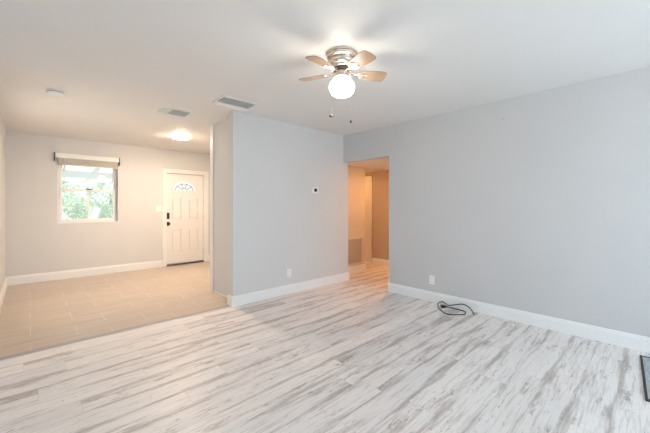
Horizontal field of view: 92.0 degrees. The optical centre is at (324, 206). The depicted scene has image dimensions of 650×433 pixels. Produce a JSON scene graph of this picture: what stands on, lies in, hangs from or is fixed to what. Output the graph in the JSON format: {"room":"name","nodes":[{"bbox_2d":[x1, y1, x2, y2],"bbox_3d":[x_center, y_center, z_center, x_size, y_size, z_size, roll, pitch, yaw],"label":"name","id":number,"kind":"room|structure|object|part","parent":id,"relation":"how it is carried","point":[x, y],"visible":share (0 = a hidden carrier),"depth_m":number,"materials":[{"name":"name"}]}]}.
{"room":"empty living room","nodes":[
{"label":"empty living room","id":0,"kind":"room"},
{"bbox_2d":[0,113,5,292],"bbox_3d":[-4.731,0.025,2.922,2.343,2.440,3.309,0,0,-43],"label":"wall","id":1,"kind":"structure","parent":0,"point":[2,127],"depth_m":4.30,"materials":[{"name":"grey paint"}]},
{"bbox_2d":[0,277,6,310],"bbox_3d":[-3.875,1.175,3.732,0.015,0.140,3.309,0,0,-43],"label":"baseboard","id":2,"kind":"structure","parent":1,"relation":"attached to","point":[2,294],"depth_m":4.21,"materials":[{"name":"white paint"}]},
{"bbox_2d":[6,131,209,276],"bbox_3d":[-3.865,0.025,6.117,3.507,2.440,0.140,0,0,-43],"label":"wall","id":3,"kind":"structure","parent":0,"point":[35,242],"depth_m":5.52,"materials":[{"name":"grey paint"}]},
{"bbox_2d":[57,158,117,223],"bbox_3d":[-4.295,-0.307,5.700,0.876,1.195,0.134,0,0,-43],"label":"window","id":4,"kind":"structure","parent":3,"relation":"in","point":[114,191],"depth_m":5.69,"materials":[{"name":"white plastic"}]},
{"bbox_2d":[54,152,119,178],"bbox_3d":[-4.241,-0.588,5.628,0.947,0.666,0.071,0,0,-43],"label":"window blind","id":5,"kind":"object","parent":4,"relation":"attached to","point":[64,159],"visible":1,"depth_m":5.59,"materials":[{"name":"white fabric"}]},
{"bbox_3d":[-4.241,-0.726,5.642,0.855,0.017,0.052,0,0,-43],"label":"rail","id":6,"kind":"part","parent":5,"relation":"part of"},
{"bbox_3d":[-4.276,0.283,5.680,0.875,0.014,0.079,0,0,-43],"label":"sill","id":7,"kind":"part","parent":4,"relation":"part of","materials":[{"name":"white paint"}]},
{"bbox_3d":[-4.330,-0.573,5.737,0.805,0.585,0.022,0,0,-43],"label":"sash","id":8,"kind":"part","parent":4,"relation":"part of","materials":[{"name":"glass"}]},
{"bbox_3d":[-4.308,-0.037,5.713,0.805,0.585,0.037,0,0,-43],"label":"sash","id":9,"kind":"part","parent":4,"relation":"part of","materials":[{"name":"clear glass"}]},
{"bbox_2d":[7,255,209,285],"bbox_3d":[-3.811,1.175,6.060,3.307,0.140,0.015,0,0,-43],"label":"baseboard","id":10,"kind":"structure","parent":3,"relation":"attached to","point":[49,276],"depth_m":5.55,"materials":[{"name":"white paint"}]},
{"bbox_2d":[156,206,161,210],"bbox_3d":[-3.408,0.040,6.439,0.116,0.116,0.018,0,0,-43],"label":"light switch","id":11,"kind":"object","parent":3,"relation":"attached to","point":[158,208],"visible":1,"depth_m":6.44,"materials":[{"name":"white plastic"}]},
{"bbox_2d":[162,169,207,266],"bbox_3d":[-3.059,0.228,6.866,0.967,2.035,0.158,0,0,-43],"label":"door","id":12,"kind":"structure","parent":3,"relation":"in","point":[184,192],"depth_m":6.84,"materials":[{"name":"white paint"}]},
{"bbox_3d":[-3.069,-0.448,6.834,0.484,0.195,0.005,0,0,-43],"label":"fanlight glass","id":13,"kind":"part","parent":12,"relation":"part of","materials":[{"name":"grey"}]},
{"bbox_3d":[-3.067,-0.448,6.832,0.528,0.239,0.014,0,0,-43],"label":"fanlight frame","id":14,"kind":"part","parent":12,"relation":"part of","materials":[{"name":"white paint"}]},
{"bbox_2d":[229,111,347,295],"bbox_3d":[-0.412,0.025,4.664,2.119,2.440,0.110,0,0,-43],"label":"wall partition","id":15,"kind":"structure","parent":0,"point":[277,224],"depth_m":4.42,"materials":[{"name":"grey paint"}]},
{"bbox_2d":[227,272,348,306],"bbox_3d":[-0.412,1.179,4.664,2.149,0.131,0.140,0,0,-43],"label":"baseboard","id":16,"kind":"structure","parent":15,"relation":"attached to","point":[232,301],"depth_m":4.41,"materials":[{"name":"white paint"}]},
{"bbox_2d":[287,269,290,276],"bbox_3d":[-0.513,0.949,4.487,0.072,0.116,0.009,0,0,-43],"label":"wall outlet","id":17,"kind":"object","parent":15,"relation":"attached to","point":[288,270],"visible":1,"depth_m":4.48,"materials":[{"name":"white plastic"}]},
{"bbox_2d":[312,187,317,192],"bbox_3d":[-0.151,-0.254,4.817,0.122,0.093,0.028,0,0,-43],"label":"thermostat","id":18,"kind":"object","parent":15,"relation":"attached to","point":[314,189],"visible":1,"depth_m":4.80,"materials":[{"name":"white plastic"}]},
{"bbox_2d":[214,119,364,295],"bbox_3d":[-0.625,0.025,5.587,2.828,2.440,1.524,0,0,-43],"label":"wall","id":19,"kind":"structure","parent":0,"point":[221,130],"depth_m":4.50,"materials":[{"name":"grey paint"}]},
{"bbox_2d":[210,125,226,297],"bbox_3d":[-1.416,0.025,4.354,0.017,2.440,0.819,0,0,-43],"label":"trim","id":20,"kind":"structure","parent":19,"relation":"attached to","point":[211,126],"depth_m":4.58,"materials":[{"name":"white paint"}]},
{"bbox_2d":[348,237,362,265],"bbox_3d":[0.514,0.835,5.885,0.595,0.510,0.017,0,0,-43],"label":"air vent","id":21,"kind":"object","parent":19,"relation":"in","point":[355,244],"visible":0.63,"depth_m":5.94,"materials":[{"name":"beige metal"}]},
{"bbox_2d":[0,261,649,432],"bbox_3d":[-0.677,1.275,2.752,8.200,0.060,9.329,0,0,-43],"label":"floor","id":22,"kind":"structure","parent":0,"point":[353,355],"depth_m":2.46,"materials":[{"name":"grey laminate"}]},
{"bbox_2d":[0,305,228,359],"bbox_3d":[-1.961,1.242,3.229,2.104,0.005,0.064,0,0,-43],"label":"trim","id":23,"kind":"structure","parent":22,"relation":"on","point":[186,315],"depth_m":3.04,"materials":[{"name":"grey plastic"}]},
{"bbox_2d":[437,301,474,314],"bbox_3d":[1.513,1.210,3.737,0.308,0.072,0.479,0,0,-43],"label":"power cord","id":24,"kind":"object","parent":22,"relation":"on","point":[441,306],"visible":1,"depth_m":3.81,"materials":[{"name":"black plastic"}]},
{"bbox_2d":[640,355,649,401],"bbox_3d":[2.524,1.239,2.134,0.515,0.012,0.830,0,0,43],"label":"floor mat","id":25,"kind":"object","parent":22,"relation":"on","point":[645,361],"visible":1,"depth_m":2.31,"materials":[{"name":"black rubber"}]},
{"bbox_2d":[0,0,649,153],"bbox_3d":[-1.216,-1.245,2.201,6.658,0.100,9.469,0,0,-43],"label":"ceiling","id":26,"kind":"structure","parent":0,"point":[114,63],"depth_m":2.48,"materials":[{"name":"white paint"}]},
{"bbox_2d":[45,88,63,97],"bbox_3d":[-2.783,-1.167,3.232,0.148,0.056,0.148,0,0,-43],"label":"smoke detector","id":27,"kind":"object","parent":26,"relation":"attached to","point":[52,92],"visible":1,"depth_m":3.19,"materials":[{"name":"white plastic"}]},
{"bbox_2d":[153,106,192,118],"bbox_3d":[-1.910,-1.176,3.947,0.380,0.038,0.300,0,0,-43],"label":"ceiling vent","id":28,"kind":"object","parent":26,"relation":"in","point":[164,111],"visible":1,"depth_m":3.93,"materials":[{"name":"white metal"}]},
{"bbox_2d":[171,135,189,139],"bbox_3d":[-2.472,-1.177,5.370,0.286,0.035,0.286,0,0,-43],"label":"recessed light","id":29,"kind":"object","parent":26,"relation":"in","point":[180,137],"visible":1,"depth_m":5.30,"materials":[{"name":"white plastic"}]},
{"bbox_2d":[173,136,188,139],"bbox_3d":[-2.472,-1.173,5.370,0.254,0.027,0.254,0,0,-43],"label":"diffuser","id":30,"kind":"object","parent":29,"relation":"attached to","point":[175,137],"depth_m":5.32,"materials":[{"name":"white glass"}]},
{"bbox_2d":[213,95,257,111],"bbox_3d":[-1.025,-1.176,3.601,0.430,0.038,0.270,0,0,-43],"label":"ceiling vent","id":31,"kind":"object","parent":26,"relation":"in","point":[226,101],"visible":1,"depth_m":3.58,"materials":[{"name":"white metal"}]},
{"bbox_2d":[299,46,386,122],"bbox_3d":[0.126,-0.914,2.434,0.694,0.562,0.707,0,0,-43],"label":"ceiling fan","id":32,"kind":"object","parent":26,"relation":"hanging from","point":[341,59],"visible":1,"depth_m":2.38,"materials":[{"name":"beige wood"}]},
{"bbox_3d":[-0.097,-1.045,2.550,0.229,0.034,0.125,0,0,24],"label":"blade","id":33,"kind":"part","parent":32,"relation":"part of","materials":[{"name":"brown wood"}]},
{"bbox_3d":[-0.029,-1.045,2.261,0.231,0.034,0.125,0,0,-43],"label":"blade","id":34,"kind":"part","parent":32,"relation":"part of","materials":[{"name":"brown wood"}]},
{"bbox_3d":[0.132,-0.932,2.450,0.198,0.153,0.198,0,0,-43],"label":"lamp shade","id":35,"kind":"part","parent":32,"relation":"part of","materials":[{"name":"white glass"}]},
{"bbox_3d":[0.259,-1.045,2.235,0.125,0.034,0.229,0,0,-30],"label":"blade","id":36,"kind":"part","parent":32,"relation":"part of","materials":[{"name":"brown wood"}]},
{"bbox_3d":[0.376,-1.045,2.504,0.229,0.034,0.125,0,0,-13],"label":"blade","id":37,"kind":"part","parent":32,"relation":"part of","materials":[{"name":"brown wood"}]},
{"bbox_2d":[348,157,388,172],"bbox_3d":[1.306,-1.010,5.573,1.642,0.500,4.300,0,0,-43],"label":"ceiling","id":38,"kind":"structure","parent":0,"point":[382,164],"depth_m":5.65,"materials":[{"name":"white paint"}]},
{"bbox_2d":[365,170,388,259],"bbox_3d":[1.845,0.193,6.082,0.120,2.105,4.300,0,0,-43],"label":"wall","id":39,"kind":"structure","parent":0,"point":[380,179],"depth_m":6.69,"materials":[{"name":"beige paint"}]},
{"bbox_2d":[365,176,371,262],"bbox_3d":[0.814,0.278,7.160,0.096,1.935,0.758,0,0,-43],"label":"door","id":40,"kind":"structure","parent":39,"relation":"in","point":[368,179],"depth_m":6.94,"materials":[{"name":"white paint"}]},
{"bbox_2d":[343,67,649,336],"bbox_3d":[2.345,0.025,3.200,0.110,2.440,5.826,0,0,-43],"label":"wall","id":41,"kind":"structure","parent":0,"point":[543,208],"depth_m":3.30,"materials":[{"name":"grey paint"}]},
{"bbox_2d":[429,275,433,284],"bbox_3d":[1.401,0.960,4.112,0.009,0.116,0.072,0,0,-43],"label":"wall outlet","id":42,"kind":"object","parent":41,"relation":"attached to","point":[431,278],"visible":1,"depth_m":4.11,"materials":[{"name":"white plastic"}]},
{"bbox_2d":[348,258,649,352],"bbox_3d":[2.344,1.179,4.283,1.627,0.131,7.400,0,0,-43],"label":"baseboard","id":43,"kind":"structure","parent":41,"relation":"attached to","point":[614,337],"depth_m":3.31,"materials":[{"name":"white paint"}]},
{"label":"outside","id":44,"kind":"structure","parent":0,"visible":0},
{"bbox_3d":[-13.499,1.405,12.812,30.000,0.080,22.831,0,0,-43],"label":"ground","id":45,"kind":"structure","parent":44,"visible":0},
{"bbox_2d":[62,181,84,213],"bbox_3d":[-17.826,-0.521,20.930,3.113,3.784,3.128,0,0,1],"label":"tree","id":46,"kind":"object","parent":45,"relation":"on","point":[65,193],"visible":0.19,"depth_m":21.06,"materials":[{"name":"green plant"}]},
{"bbox_2d":[62,194,93,218],"bbox_3d":[-10.507,0.407,13.331,1.068,1.918,1.182,0,0,-43],"label":"shrub","id":47,"kind":"object","parent":45,"relation":"on","point":[75,209],"visible":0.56,"depth_m":13.21,"materials":[{"name":"green plant"}]},
{"bbox_2d":[85,182,112,216],"bbox_3d":[-16.516,-0.612,24.240,3.290,3.965,3.399,0,0,-43],"label":"tree","id":48,"kind":"object","parent":45,"relation":"on","point":[108,195],"visible":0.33,"depth_m":23.45,"materials":[{"name":"green plant"}]},
{"bbox_2d":[97,203,111,217],"bbox_3d":[-10.096,0.582,14.673,1.110,1.650,1.170,0,0,-17],"label":"shrub","id":49,"kind":"object","parent":45,"relation":"on","point":[106,210],"visible":0.34,"depth_m":14.44,"materials":[{"name":"green plant"}]},
{"bbox_3d":[-6.416,1.325,9.327,9.500,0.080,8.031,0,0,-43],"label":"patio slab","id":50,"kind":"object","parent":45,"relation":"on","visible":0},
{"bbox_2d":[62,165,112,185],"bbox_3d":[-6.246,-0.156,9.366,8.000,2.883,7.838,0,0,-43],"label":"patio cover","id":51,"kind":"object","parent":50,"relation":"on","point":[72,173],"visible":0.07,"depth_m":9.69,"materials":[{"name":"white"}]}
]}

